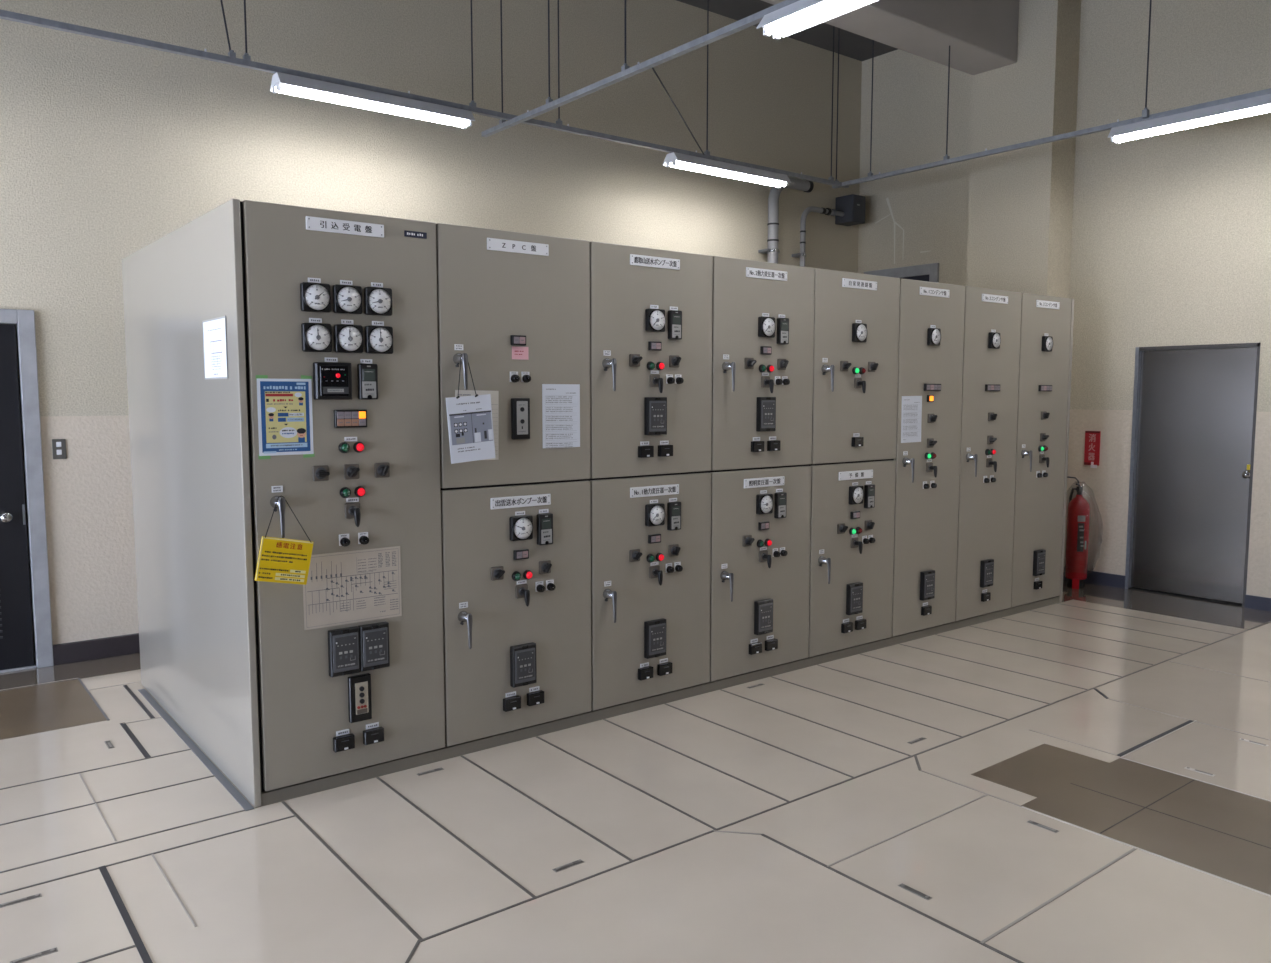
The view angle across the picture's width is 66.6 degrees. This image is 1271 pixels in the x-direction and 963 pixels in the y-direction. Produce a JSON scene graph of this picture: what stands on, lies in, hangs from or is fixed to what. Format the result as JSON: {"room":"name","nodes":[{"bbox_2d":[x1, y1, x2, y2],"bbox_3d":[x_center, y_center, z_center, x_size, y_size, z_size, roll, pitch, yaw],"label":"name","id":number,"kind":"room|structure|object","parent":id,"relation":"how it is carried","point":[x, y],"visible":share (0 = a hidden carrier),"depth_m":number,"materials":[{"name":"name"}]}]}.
{"room":"electrical room","nodes":[
{"label":"electrical room","id":0,"kind":"room"},
{"bbox_2d":[0,0,861,662],"bbox_3d":[-2.552,-1.459,6.378,12.570,4.970,0.200,-4,7,-38],"label":"wall","id":1,"kind":"structure","parent":0,"point":[108,149],"depth_m":6.53,"materials":[{"name":"beige paint"}]},
{"bbox_2d":[0,309,53,672],"bbox_3d":[-3.887,0.084,5.324,1.082,2.085,0.143,-4,7,-38],"label":"door","id":2,"kind":"structure","parent":1,"relation":"in","point":[16,632],"depth_m":5.59,"materials":[{"name":"black paint"}]},
{"bbox_2d":[52,439,66,458],"bbox_3d":[-3.393,-0.191,5.695,0.070,0.118,0.012,-4,7,-38],"label":"light switch","id":3,"kind":"object","parent":1,"relation":"attached to","point":[58,445],"visible":1,"depth_m":5.69,"materials":[{"name":"silver metal"}]},
{"bbox_2d":[53,633,139,665],"bbox_3d":[-0.983,0.859,7.673,6.425,0.121,0.032,-4,7,-38],"label":"baseboard","id":4,"kind":"structure","parent":1,"relation":"attached to","point":[79,651],"depth_m":5.87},
{"bbox_2d":[758,177,813,263],"bbox_3d":[1.431,-1.064,9.318,0.591,3.656,0.154,-4,7,-38],"label":"conduit","id":5,"kind":"object","parent":1,"relation":"attached to","point":[772,251],"visible":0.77,"depth_m":9.03,"materials":[{"name":"grey plastic"}]},
{"bbox_2d":[792,206,844,266],"bbox_3d":[1.799,-0.979,9.629,0.640,3.431,0.133,-4,7,-38],"label":"conduit","id":6,"kind":"object","parent":1,"relation":"attached to","point":[827,211],"visible":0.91,"depth_m":9.31,"materials":[{"name":"grey plastic"}]},
{"bbox_2d":[835,194,865,225],"bbox_3d":[2.157,-2.719,9.697,0.200,0.265,0.228,-4,7,-38],"label":"junction box","id":7,"kind":"object","parent":1,"relation":"attached to","point":[852,205],"visible":0.98,"depth_m":9.62,"materials":[{"name":"grey metal"}]},
{"bbox_2d":[0,579,1270,962],"bbox_3d":[0.760,1.486,2.482,12.670,0.201,10.810,-4,7,-38],"label":"floor","id":8,"kind":"structure","parent":0,"point":[273,892],"depth_m":3.61,"materials":[{"name":"beige tile"}]},
{"bbox_2d":[0,893,41,907],"bbox_3d":[-1.956,1.331,3.074,0.116,0.006,0.024,-4,7,-38],"label":"handle","id":9,"kind":"object","parent":8,"relation":"on","point":[39,894],"visible":1,"depth_m":3.07,"materials":[{"name":"metal"}]},
{"bbox_2d":[10,947,57,962],"bbox_3d":[-1.722,1.359,2.769,0.116,0.006,0.024,-4,7,-38],"label":"handle","id":10,"kind":"object","parent":8,"relation":"on","point":[33,956],"visible":1,"depth_m":2.77,"materials":[{"name":"metal"}]},
{"bbox_2d":[0,678,296,962],"bbox_3d":[-3.981,1.354,2.850,5.275,0.007,3.164,-4,7,-38],"label":"trim","id":11,"kind":"structure","parent":8,"relation":"on","point":[214,770],"depth_m":3.87,"materials":[{"name":"silver metal"}]},
{"bbox_2d":[121,199,445,807],"bbox_3d":[-1.762,0.024,4.675,0.823,2.320,2.109,-4,7,-38],"label":"tall cabinet","id":12,"kind":"object","parent":8,"relation":"on","point":[346,301],"visible":1,"depth_m":3.95,"materials":[{"name":"metal"}]},
{"bbox_2d":[202,316,227,379],"bbox_3d":[-1.664,-0.525,3.825,0.003,0.238,0.326,-4,7,-38],"label":"notice sign","id":13,"kind":"object","parent":12,"relation":"attached to","point":[214,330],"visible":1,"depth_m":3.82,"materials":[{"name":"white paper"}]},
{"bbox_2d":[255,496,313,584],"bbox_3d":[-1.343,0.228,3.681,0.224,0.348,0.043,-4,7,-38],"label":"caution sign","id":14,"kind":"object","parent":12,"relation":"hanging from","point":[280,560],"visible":1,"depth_m":3.67,"materials":[{"name":"yellow plastic"}]},
{"bbox_2d":[256,375,314,458],"bbox_3d":[-1.345,-0.249,3.721,0.215,0.321,0.003,-4,7,-38],"label":"poster","id":15,"kind":"object","parent":12,"relation":"attached to","point":[285,417],"visible":1,"depth_m":3.72,"materials":[{"name":"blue paper"}]},
{"bbox_2d":[312,465,329,480],"bbox_3d":[-1.232,-0.031,3.805,0.062,0.061,0.044,-4,7,-38],"label":"switch","id":16,"kind":"object","parent":12,"relation":"attached to","point":[319,472],"depth_m":3.80,"materials":[{"name":"black plastic"}]},
{"bbox_2d":[338,442,349,452],"bbox_3d":[-1.159,-0.135,3.861,0.045,0.044,0.031,-4,7,-38],"label":"lamp","id":17,"kind":"object","parent":12,"relation":"attached to","point":[343,447],"depth_m":3.86,"materials":[{"name":"green plastic"}]},
{"bbox_2d":[340,487,350,497],"bbox_3d":[-1.159,0.045,3.878,0.045,0.044,0.031,-4,7,-38],"label":"lamp","id":18,"kind":"object","parent":12,"relation":"attached to","point":[345,492],"depth_m":3.87,"materials":[{"name":"green plastic"}]},
{"bbox_2d":[344,464,359,479],"bbox_3d":[-1.133,-0.038,3.882,0.062,0.061,0.044,-4,7,-38],"label":"switch","id":19,"kind":"object","parent":12,"relation":"attached to","point":[351,471],"depth_m":3.88,"materials":[{"name":"black plastic"}]},
{"bbox_2d":[303,546,401,629],"bbox_3d":[-1.148,0.429,3.938,0.411,0.297,0.002,-4,7,-38],"label":"sheet","id":20,"kind":"object","parent":12,"relation":"attached to","point":[347,587],"visible":0.99,"depth_m":3.94,"materials":[{"name":"paper"}]},
{"bbox_2d":[345,502,360,526],"bbox_3d":[-1.128,0.134,3.891,0.062,0.092,0.062,-4,7,-38],"label":"switch","id":21,"kind":"object","parent":12,"relation":"attached to","point":[352,509],"depth_m":3.90,"materials":[{"name":"black plastic"}]},
{"bbox_2d":[353,442,363,452],"bbox_3d":[-1.111,-0.138,3.899,0.045,0.044,0.031,-4,7,-38],"label":"lamp","id":22,"kind":"object","parent":12,"relation":"attached to","point":[358,447],"depth_m":3.89,"materials":[{"name":"red plastic"}]},
{"bbox_2d":[348,673,371,722],"bbox_3d":[-1.134,0.892,3.980,0.092,0.191,0.020,-4,7,-38],"label":"switch","id":23,"kind":"object","parent":12,"relation":"attached to","point":[359,684],"depth_m":3.97,"materials":[{"name":"black plastic"}]},
{"bbox_2d":[354,486,365,496],"bbox_3d":[-1.111,0.042,3.915,0.045,0.044,0.031,-4,7,-38],"label":"lamp","id":24,"kind":"object","parent":12,"relation":"attached to","point":[359,491],"depth_m":3.91,"materials":[{"name":"red plastic"}]},
{"bbox_2d":[374,462,389,477],"bbox_3d":[-1.031,-0.046,3.962,0.062,0.061,0.044,-4,7,-38],"label":"switch","id":25,"kind":"object","parent":12,"relation":"attached to","point":[381,469],"depth_m":3.96,"materials":[{"name":"black plastic"}]},
{"bbox_2d":[436,223,591,758],"bbox_3d":[-1.127,-0.020,5.170,0.789,2.320,2.109,-4,7,-38],"label":"tall cabinet","id":26,"kind":"object","parent":8,"relation":"on","point":[516,527],"visible":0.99,"depth_m":4.37,"materials":[{"name":"metal"}]},
{"bbox_2d":[446,354,498,463],"bbox_3d":[-0.700,-0.314,4.139,0.260,0.466,0.047,-4,7,-38],"label":"document","id":27,"kind":"object","parent":26,"relation":"hanging from","point":[472,415],"visible":1,"depth_m":4.13,"materials":[{"name":"white paper"}]},
{"bbox_2d":[491,566,504,580],"bbox_3d":[-0.611,0.414,4.334,0.062,0.061,0.044,-4,7,-38],"label":"switch","id":28,"kind":"object","parent":26,"relation":"attached to","point":[497,572],"depth_m":4.33,"materials":[{"name":"black plastic"}]},
{"bbox_2d":[512,571,520,580],"bbox_3d":[-0.536,0.433,4.403,0.045,0.044,0.031,-4,7,-38],"label":"lamp","id":29,"kind":"object","parent":26,"relation":"attached to","point":[516,575],"depth_m":4.40,"materials":[{"name":"green plastic"}]},
{"bbox_2d":[512,346,528,359],"bbox_3d":[-0.517,-0.577,4.344,0.086,0.057,0.001,-4,7,-38],"label":"sticky note","id":30,"kind":"object","parent":26,"relation":"attached to","point":[522,353],"visible":1,"depth_m":4.34,"materials":[{"name":"pink paper"}]},
{"bbox_2d":[511,398,529,438],"bbox_3d":[-0.517,-0.283,4.360,0.088,0.184,0.020,-4,7,-38],"label":"switch","id":31,"kind":"object","parent":26,"relation":"attached to","point":[520,407],"depth_m":4.35,"materials":[{"name":"grey plastic"}]},
{"bbox_2d":[515,584,529,606],"bbox_3d":[-0.505,0.521,4.415,0.062,0.092,0.062,-4,7,-38],"label":"switch","id":32,"kind":"object","parent":26,"relation":"attached to","point":[522,591],"depth_m":4.42,"materials":[{"name":"black plastic"}]},
{"bbox_2d":[523,570,532,579],"bbox_3d":[-0.489,0.430,4.439,0.045,0.044,0.031,-4,7,-38],"label":"lamp","id":33,"kind":"object","parent":26,"relation":"attached to","point":[527,574],"depth_m":4.43,"materials":[{"name":"red plastic"}]},
{"bbox_2d":[539,560,551,573],"bbox_3d":[-0.411,0.400,4.490,0.062,0.061,0.044,-4,7,-38],"label":"switch","id":34,"kind":"object","parent":26,"relation":"attached to","point":[545,566],"depth_m":4.48,"materials":[{"name":"black plastic"}]},
{"bbox_2d":[542,384,579,448],"bbox_3d":[-0.345,-0.302,4.504,0.209,0.300,0.002,-4,7,-38],"label":"sheet","id":35,"kind":"object","parent":26,"relation":"attached to","point":[560,402],"visible":1,"depth_m":4.50,"materials":[{"name":"white paper"}]},
{"bbox_2d":[552,859,583,871],"bbox_3d":[-0.229,1.311,3.301,0.116,0.006,0.024,-4,7,-38],"label":"handle","id":36,"kind":"object","parent":8,"relation":"on","point":[579,861],"visible":1,"depth_m":3.29,"materials":[{"name":"metal"}]},
{"bbox_2d":[99,685,1192,962],"bbox_3d":[-0.146,1.168,4.917,4.661,0.006,3.990,-4,7,-38],"label":"trim","id":37,"kind":"structure","parent":8,"relation":"on","point":[145,957],"depth_m":3.22,"materials":[{"name":"grey rubber"}]},
{"bbox_2d":[588,241,712,721],"bbox_3d":[-0.509,-0.064,5.653,0.783,2.320,2.109,-4,7,-38],"label":"tall cabinet","id":38,"kind":"object","parent":8,"relation":"on","point":[651,309],"visible":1,"depth_m":4.85,"materials":[{"name":"metal"}]},
{"bbox_2d":[629,549,641,561],"bbox_3d":[0.008,0.371,4.817,0.062,0.061,0.044,-4,7,-38],"label":"switch","id":39,"kind":"object","parent":38,"relation":"attached to","point":[635,555],"depth_m":4.81,"materials":[{"name":"black plastic"}]},
{"bbox_2d":[629,354,642,366],"bbox_3d":[0.008,-0.594,4.730,0.062,0.061,0.044,-4,7,-38],"label":"switch","id":40,"kind":"object","parent":38,"relation":"attached to","point":[635,360],"depth_m":4.73,"materials":[{"name":"black plastic"}]},
{"bbox_2d":[649,565,662,585],"bbox_3d":[0.113,0.477,4.898,0.062,0.092,0.062,-4,7,-38],"label":"switch","id":41,"kind":"object","parent":38,"relation":"attached to","point":[655,571],"depth_m":4.90,"materials":[{"name":"black plastic"}]},
{"bbox_2d":[650,375,662,392],"bbox_3d":[0.113,-0.486,4.811,0.062,0.092,0.062,-4,7,-38],"label":"switch","id":42,"kind":"object","parent":38,"relation":"attached to","point":[656,381],"depth_m":4.82,"materials":[{"name":"black plastic"}]},
{"bbox_2d":[669,544,680,556],"bbox_3d":[0.208,0.356,4.973,0.062,0.061,0.044,-4,7,-38],"label":"switch","id":43,"kind":"object","parent":38,"relation":"attached to","point":[674,549],"depth_m":4.97,"materials":[{"name":"black plastic"}]},
{"bbox_2d":[669,355,680,367],"bbox_3d":[0.208,-0.608,4.886,0.062,0.061,0.044,-4,7,-38],"label":"switch","id":44,"kind":"object","parent":38,"relation":"attached to","point":[674,360],"depth_m":4.88,"materials":[{"name":"black plastic"}]},
{"bbox_2d":[708,256,814,691],"bbox_3d":[0.109,-0.107,6.135,0.786,2.320,2.109,-4,7,-38],"label":"tall cabinet","id":45,"kind":"object","parent":8,"relation":"on","point":[763,312],"visible":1,"depth_m":5.34,"materials":[{"name":"metal"}]},
{"bbox_2d":[743,535,754,546],"bbox_3d":[0.625,0.327,5.299,0.062,0.061,0.044,-4,7,-38],"label":"switch","id":46,"kind":"object","parent":45,"relation":"attached to","point":[748,540],"depth_m":5.29,"materials":[{"name":"black plastic"}]},
{"bbox_2d":[744,358,756,368],"bbox_3d":[0.625,-0.637,5.212,0.062,0.061,0.044,-4,7,-38],"label":"switch","id":47,"kind":"object","parent":45,"relation":"attached to","point":[749,363],"depth_m":5.21,"materials":[{"name":"black plastic"}]},
{"bbox_2d":[759,550,771,567],"bbox_3d":[0.731,0.434,5.380,0.062,0.092,0.062,-4,7,-38],"label":"switch","id":48,"kind":"object","parent":45,"relation":"attached to","point":[765,559],"depth_m":5.38,"materials":[{"name":"black plastic"}]},
{"bbox_2d":[761,376,773,392],"bbox_3d":[0.731,-0.529,5.293,0.062,0.092,0.062,-4,7,-38],"label":"switch","id":49,"kind":"object","parent":45,"relation":"attached to","point":[767,383],"depth_m":5.30,"materials":[{"name":"black plastic"}]},
{"bbox_2d":[777,359,788,369],"bbox_3d":[0.825,-0.651,5.368,0.062,0.061,0.044,-4,7,-38],"label":"switch","id":50,"kind":"object","parent":45,"relation":"attached to","point":[782,364],"depth_m":5.36,"materials":[{"name":"black plastic"}]},
{"bbox_2d":[282,603,1270,962],"bbox_3d":[3.503,1.355,2.837,6.680,0.006,7.600,-4,7,-38],"label":"joint","id":51,"kind":"structure","parent":8,"relation":"on","point":[420,939],"depth_m":3.77,"materials":[{"name":"beige"}]},
{"bbox_2d":[808,268,899,666],"bbox_3d":[0.727,-0.151,6.617,0.786,2.320,2.109,-4,7,-38],"label":"tall cabinet","id":52,"kind":"object","parent":8,"relation":"on","point":[856,339],"visible":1,"depth_m":5.82,"materials":[{"name":"metal"}]},
{"bbox_2d":[837,523,847,533],"bbox_3d":[1.244,0.284,5.782,0.062,0.061,0.044,-4,7,-38],"label":"switch","id":53,"kind":"object","parent":52,"relation":"attached to","point":[842,528],"depth_m":5.78,"materials":[{"name":"black plastic"}]},
{"bbox_2d":[840,361,851,370],"bbox_3d":[1.244,-0.680,5.695,0.062,0.061,0.044,-4,7,-38],"label":"switch","id":54,"kind":"object","parent":52,"relation":"attached to","point":[844,365],"depth_m":5.69,"materials":[{"name":"black plastic"}]},
{"bbox_2d":[851,537,862,553],"bbox_3d":[1.349,0.391,5.863,0.062,0.092,0.062,-4,7,-38],"label":"switch","id":55,"kind":"object","parent":52,"relation":"attached to","point":[856,545],"depth_m":5.87,"materials":[{"name":"black plastic"}]},
{"bbox_2d":[854,378,865,392],"bbox_3d":[1.349,-0.572,5.776,0.062,0.092,0.062,-4,7,-38],"label":"switch","id":56,"kind":"object","parent":52,"relation":"attached to","point":[859,383],"depth_m":5.78,"materials":[{"name":"black plastic"}]},
{"bbox_2d":[864,520,874,529],"bbox_3d":[1.444,0.270,5.938,0.062,0.061,0.044,-4,7,-38],"label":"switch","id":57,"kind":"object","parent":52,"relation":"attached to","point":[868,524],"depth_m":5.93,"materials":[{"name":"black plastic"}]},
{"bbox_2d":[868,362,877,371],"bbox_3d":[1.444,-0.694,5.851,0.062,0.061,0.044,-4,7,-38],"label":"switch","id":58,"kind":"object","parent":52,"relation":"attached to","point":[872,366],"depth_m":5.84,"materials":[{"name":"black plastic"}]},
{"bbox_2d":[898,883,931,899],"bbox_3d":[0.904,1.327,3.129,0.024,0.006,0.116,-4,7,-38],"label":"handle","id":59,"kind":"object","parent":8,"relation":"on","point":[901,885],"visible":1,"depth_m":3.12,"materials":[{"name":"metal"}]},
{"bbox_2d":[890,278,964,645],"bbox_3d":[1.311,-0.192,7.073,0.696,2.320,2.109,-4,7,-38],"label":"tall cabinet","id":60,"kind":"object","parent":8,"relation":"on","point":[931,314],"visible":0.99,"depth_m":6.29,"materials":[{"name":"metal"}]},
{"bbox_2d":[901,396,921,442],"bbox_3d":[1.756,-0.396,6.149,0.209,0.295,0.002,-5,7,-38],"label":"sheet","id":61,"kind":"object","parent":60,"relation":"attached to","point":[911,412],"visible":1,"depth_m":6.15,"materials":[{"name":"white paper"}]},
{"bbox_2d":[926,463,936,477],"bbox_3d":[1.931,-0.073,6.279,0.062,0.092,0.062,-4,7,-38],"label":"switch","id":62,"kind":"object","parent":60,"relation":"attached to","point":[931,470],"depth_m":6.28,"materials":[{"name":"black plastic"}]},
{"bbox_2d":[927,438,936,447],"bbox_3d":[1.927,-0.249,6.271,0.062,0.061,0.044,-4,7,-38],"label":"switch","id":63,"kind":"object","parent":60,"relation":"attached to","point":[931,442],"depth_m":6.27,"materials":[{"name":"black plastic"}]},
{"bbox_2d":[927,414,936,422],"bbox_3d":[1.927,-0.409,6.257,0.062,0.061,0.044,-4,7,-38],"label":"switch","id":64,"kind":"object","parent":60,"relation":"attached to","point":[931,418],"depth_m":6.25,"materials":[{"name":"black plastic"}]},
{"bbox_2d":[954,286,1021,628],"bbox_3d":[1.857,-0.230,7.499,0.692,2.320,2.109,-4,7,-38],"label":"tall cabinet","id":65,"kind":"object","parent":8,"relation":"on","point":[992,317],"visible":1,"depth_m":6.71,"materials":[{"name":"metal"}]},
{"bbox_2d":[986,458,996,471],"bbox_3d":[2.477,-0.112,6.705,0.062,0.092,0.062,-4,7,-38],"label":"switch","id":66,"kind":"object","parent":65,"relation":"attached to","point":[991,464],"depth_m":6.71,"materials":[{"name":"black plastic"}]},
{"bbox_2d":[987,435,996,443],"bbox_3d":[2.473,-0.288,6.698,0.062,0.061,0.044,-4,7,-38],"label":"switch","id":67,"kind":"object","parent":65,"relation":"attached to","point":[991,439],"depth_m":6.69,"materials":[{"name":"black plastic"}]},
{"bbox_2d":[1010,293,1073,614],"bbox_3d":[2.416,-0.269,7.935,0.728,2.320,2.109,-4,7,-38],"label":"tall cabinet","id":68,"kind":"object","parent":8,"relation":"on","point":[1046,329],"visible":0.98,"depth_m":7.15,"materials":[{"name":"metal"}]},
{"bbox_2d":[1039,455,1049,467],"bbox_3d":[3.021,-0.150,7.130,0.062,0.092,0.062,-4,7,-38],"label":"switch","id":69,"kind":"object","parent":68,"relation":"attached to","point":[1043,460],"depth_m":7.13,"materials":[{"name":"black plastic"}]},
{"bbox_2d":[1027,820,1058,832],"bbox_3d":[1.517,1.284,3.601,0.024,0.006,0.116,-4,7,-38],"label":"handle","id":70,"kind":"object","parent":8,"relation":"on","point":[1029,821],"visible":1,"depth_m":3.60,"materials":[{"name":"metal"}]},
{"bbox_2d":[1065,476,1089,588],"bbox_3d":[3.680,0.421,8.079,0.174,0.921,0.263,-1,5,-9],"label":"fire extinguisher","id":71,"kind":"object","parent":8,"relation":"on","point":[1078,509],"visible":0.98,"depth_m":8.00,"materials":[{"name":"red metal"}]},
{"bbox_2d":[1067,482,1101,571],"bbox_3d":[3.707,0.380,8.031,0.297,0.765,0.332,-4,7,-38],"label":"hose","id":72,"kind":"object","parent":71,"relation":"on","point":[1084,482],"visible":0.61,"depth_m":7.98,"materials":[{"name":"rubber"}]},
{"bbox_2d":[677,0,897,60],"bbox_3d":[0.740,-3.661,2.003,12.620,0.200,10.810,-4,7,-38],"label":"ceiling","id":73,"kind":"structure","parent":0,"point":[852,45],"depth_m":9.08,"materials":[{"name":"paint"}]},
{"bbox_2d":[220,0,235,57],"bbox_3d":[-2.350,-3.103,5.305,0.242,1.506,0.034,-4,7,-38],"label":"rod","id":74,"kind":"object","parent":73,"relation":"hanging from","point":[231,53],"visible":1,"depth_m":5.41,"materials":[{"name":"grey metal"}]},
{"bbox_2d":[243,0,250,60],"bbox_3d":[-2.205,-3.112,5.418,0.034,1.505,0.034,-4,7,-38],"label":"rod","id":75,"kind":"object","parent":73,"relation":"hanging from","point":[246,56],"visible":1,"depth_m":5.47,"materials":[{"name":"grey metal"}]},
{"bbox_2d":[0,9,848,187],"bbox_3d":[-2.378,-2.366,5.349,10.880,0.052,0.040,-4,7,-38],"label":"support rail","id":76,"kind":"object","parent":75,"relation":"hanging from","point":[6,15],"visible":0.96,"depth_m":5.76,"materials":[{"name":"white metal"}]},
{"bbox_2d":[270,72,474,128],"bbox_3d":[-1.591,-2.341,5.971,1.250,0.096,0.190,-4,7,-38],"label":"ceiling light","id":77,"kind":"object","parent":76,"relation":"attached to","point":[283,83],"visible":1,"depth_m":5.89,"materials":[{"name":"white metal"}]},
{"bbox_2d":[663,152,790,187],"bbox_3d":[0.759,-2.506,7.805,1.250,0.096,0.190,-4,7,-38],"label":"ceiling light","id":78,"kind":"object","parent":76,"relation":"attached to","point":[676,160],"visible":1,"depth_m":7.71,"materials":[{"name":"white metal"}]},
{"bbox_2d":[469,0,475,106],"bbox_3d":[-1.071,-3.192,6.303,0.034,1.505,0.034,-4,7,-38],"label":"rod","id":79,"kind":"object","parent":73,"relation":"hanging from","point":[472,103],"visible":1,"depth_m":6.34,"materials":[{"name":"grey metal"}]},
{"bbox_2d":[499,0,505,123],"bbox_3d":[-0.915,-3.203,6.591,0.034,1.535,0.034,-4,7,-38],"label":"rod","id":80,"kind":"object","parent":73,"relation":"hanging from","point":[500,120],"visible":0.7,"depth_m":6.62,"materials":[{"name":"grey metal"}]},
{"bbox_2d":[481,0,798,136],"bbox_3d":[1.839,-2.138,3.158,0.040,0.052,9.450,-4,7,-38],"label":"support rail","id":81,"kind":"object","parent":80,"relation":"hanging from","point":[751,20],"visible":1,"depth_m":5.41,"materials":[{"name":"white metal"}]},
{"bbox_2d":[652,68,704,154],"bbox_3d":[0.311,-2.458,6.519,0.010,0.040,2.250,1,5,12],"label":"rod","id":82,"kind":"object","parent":81,"relation":"attached to","point":[652,68],"visible":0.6,"depth_m":6.30,"materials":[{"name":"grey metal"}]},
{"bbox_2d":[756,0,877,39],"bbox_3d":[1.037,-2.150,4.184,0.190,0.096,1.250,-4,7,-38],"label":"ceiling light","id":83,"kind":"object","parent":81,"relation":"attached to","point":[800,15],"visible":1,"depth_m":4.47,"materials":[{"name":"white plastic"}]},
{"bbox_2d":[546,0,552,103],"bbox_3d":[-0.551,-3.161,6.128,0.034,1.535,0.034,-4,7,-38],"label":"rod","id":84,"kind":"object","parent":73,"relation":"hanging from","point":[549,99],"visible":0.98,"depth_m":6.17,"materials":[{"name":"grey metal"}]},
{"bbox_2d":[556,0,561,124],"bbox_3d":[-0.536,-3.229,6.721,0.034,1.505,0.034,-4,7,-38],"label":"rod","id":85,"kind":"object","parent":73,"relation":"hanging from","point":[558,121],"visible":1,"depth_m":6.76,"materials":[{"name":"grey metal"}]},
{"bbox_2d":[621,0,629,70],"bbox_3d":[-0.058,-3.105,5.501,0.034,1.535,0.034,-4,7,-38],"label":"rod","id":86,"kind":"object","parent":73,"relation":"hanging from","point":[624,66],"visible":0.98,"depth_m":5.55,"materials":[{"name":"grey metal"}]},
{"bbox_2d":[704,0,709,154],"bbox_3d":[0.566,-3.307,7.581,0.034,1.505,0.034,-4,7,-38],"label":"rod","id":87,"kind":"object","parent":73,"relation":"hanging from","point":[706,152],"visible":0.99,"depth_m":7.59,"materials":[{"name":"grey metal"}]},
{"bbox_2d":[828,26,833,180],"bbox_3d":[1.731,-3.389,8.490,0.034,1.505,0.034,-4,7,-38],"label":"rod","id":88,"kind":"object","parent":73,"relation":"hanging from","point":[830,177],"visible":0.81,"depth_m":8.50,"materials":[{"name":"grey metal"}]},
{"bbox_2d":[835,28,839,181],"bbox_3d":[1.804,-3.401,8.623,0.034,1.505,0.034,-4,7,-38],"label":"rod","id":89,"kind":"object","parent":73,"relation":"hanging from","point":[838,28],"visible":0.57,"depth_m":8.62,"materials":[{"name":"grey metal"}]},
{"bbox_2d":[832,88,1270,188],"bbox_3d":[4.607,-2.346,5.126,0.040,0.052,9.150,-4,7,-38],"label":"support rail","id":90,"kind":"object","parent":89,"relation":"hanging from","point":[1110,126],"visible":0.91,"depth_m":7.08,"materials":[{"name":"white metal"}]},
{"bbox_2d":[1108,94,1270,143],"bbox_3d":[3.725,-2.367,6.255,0.190,0.096,1.250,-4,7,-38],"label":"ceiling light","id":91,"kind":"object","parent":90,"relation":"attached to","point":[1257,105],"visible":1,"depth_m":6.30,"materials":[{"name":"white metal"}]},
{"bbox_2d":[868,40,873,175],"bbox_3d":[2.038,-3.374,8.325,0.034,1.505,0.034,-4,7,-38],"label":"rod","id":92,"kind":"object","parent":73,"relation":"hanging from","point":[870,173],"visible":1,"depth_m":8.34,"materials":[{"name":"grey metal"}]},
{"bbox_2d":[762,0,1018,74],"bbox_3d":[-1.566,-3.498,4.631,11.800,0.595,0.422,-4,7,-38],"label":"ceiling beam","id":93,"kind":"structure","parent":73,"relation":"attached to","point":[981,36],"depth_m":7.64,"materials":[{"name":"paint"}]},
{"bbox_2d":[943,46,949,159],"bbox_3d":[2.507,-3.024,7.756,0.034,0.910,0.034,-4,7,-38],"label":"rod","id":94,"kind":"object","parent":93,"relation":"hanging from","point":[946,156],"visible":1,"depth_m":7.76,"materials":[{"name":"grey metal"}]},
{"bbox_2d":[1142,0,1151,118],"bbox_3d":[3.442,-3.206,6.460,0.034,1.505,0.034,-4,7,-38],"label":"rod","id":95,"kind":"object","parent":73,"relation":"hanging from","point":[1145,113],"visible":1,"depth_m":6.50,"materials":[{"name":"grey metal"}]},
{"bbox_2d":[966,0,1080,297],"bbox_3d":[3.325,-1.644,8.435,0.370,4.970,0.760,-4,7,-38],"label":"wall column","id":96,"kind":"structure","parent":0,"point":[1020,212],"depth_m":8.12,"materials":[{"name":"beige paint"}]},
{"bbox_2d":[858,0,1270,603],"bbox_3d":[5.546,-1.435,6.112,0.252,4.970,10.610,-4,7,-38],"label":"wall","id":97,"kind":"structure","parent":0,"point":[1171,231],"depth_m":7.83,"materials":[{"name":"beige paint"}]},
{"bbox_2d":[864,263,938,282],"bbox_3d":[2.620,-0.696,9.700,0.030,2.855,0.880,-4,7,-38],"label":"door","id":98,"kind":"structure","parent":97,"relation":"in","point":[925,272],"depth_m":9.43,"materials":[{"name":"black"}]},
{"bbox_2d":[1084,431,1100,467],"bbox_3d":[3.853,-0.271,8.165,0.022,0.310,0.128,-4,7,-38],"label":"sign","id":99,"kind":"object","parent":97,"relation":"attached to","point":[1092,438],"visible":1,"depth_m":8.16,"materials":[{"name":"red"}]},
{"bbox_2d":[1063,567,1270,611],"bbox_3d":[6.205,1.081,5.276,0.020,0.108,8.130,-4,7,-38],"label":"baseboard","id":100,"kind":"structure","parent":97,"relation":"attached to","point":[1099,578],"depth_m":8.04,"materials":[{"name":"grey"}]},
{"bbox_2d":[1125,343,1260,606],"bbox_3d":[4.357,-0.070,7.596,0.130,1.985,0.900,-4,7,-38],"label":"door","id":101,"kind":"structure","parent":97,"relation":"in","point":[1195,408],"depth_m":7.59,"materials":[{"name":"metal"}]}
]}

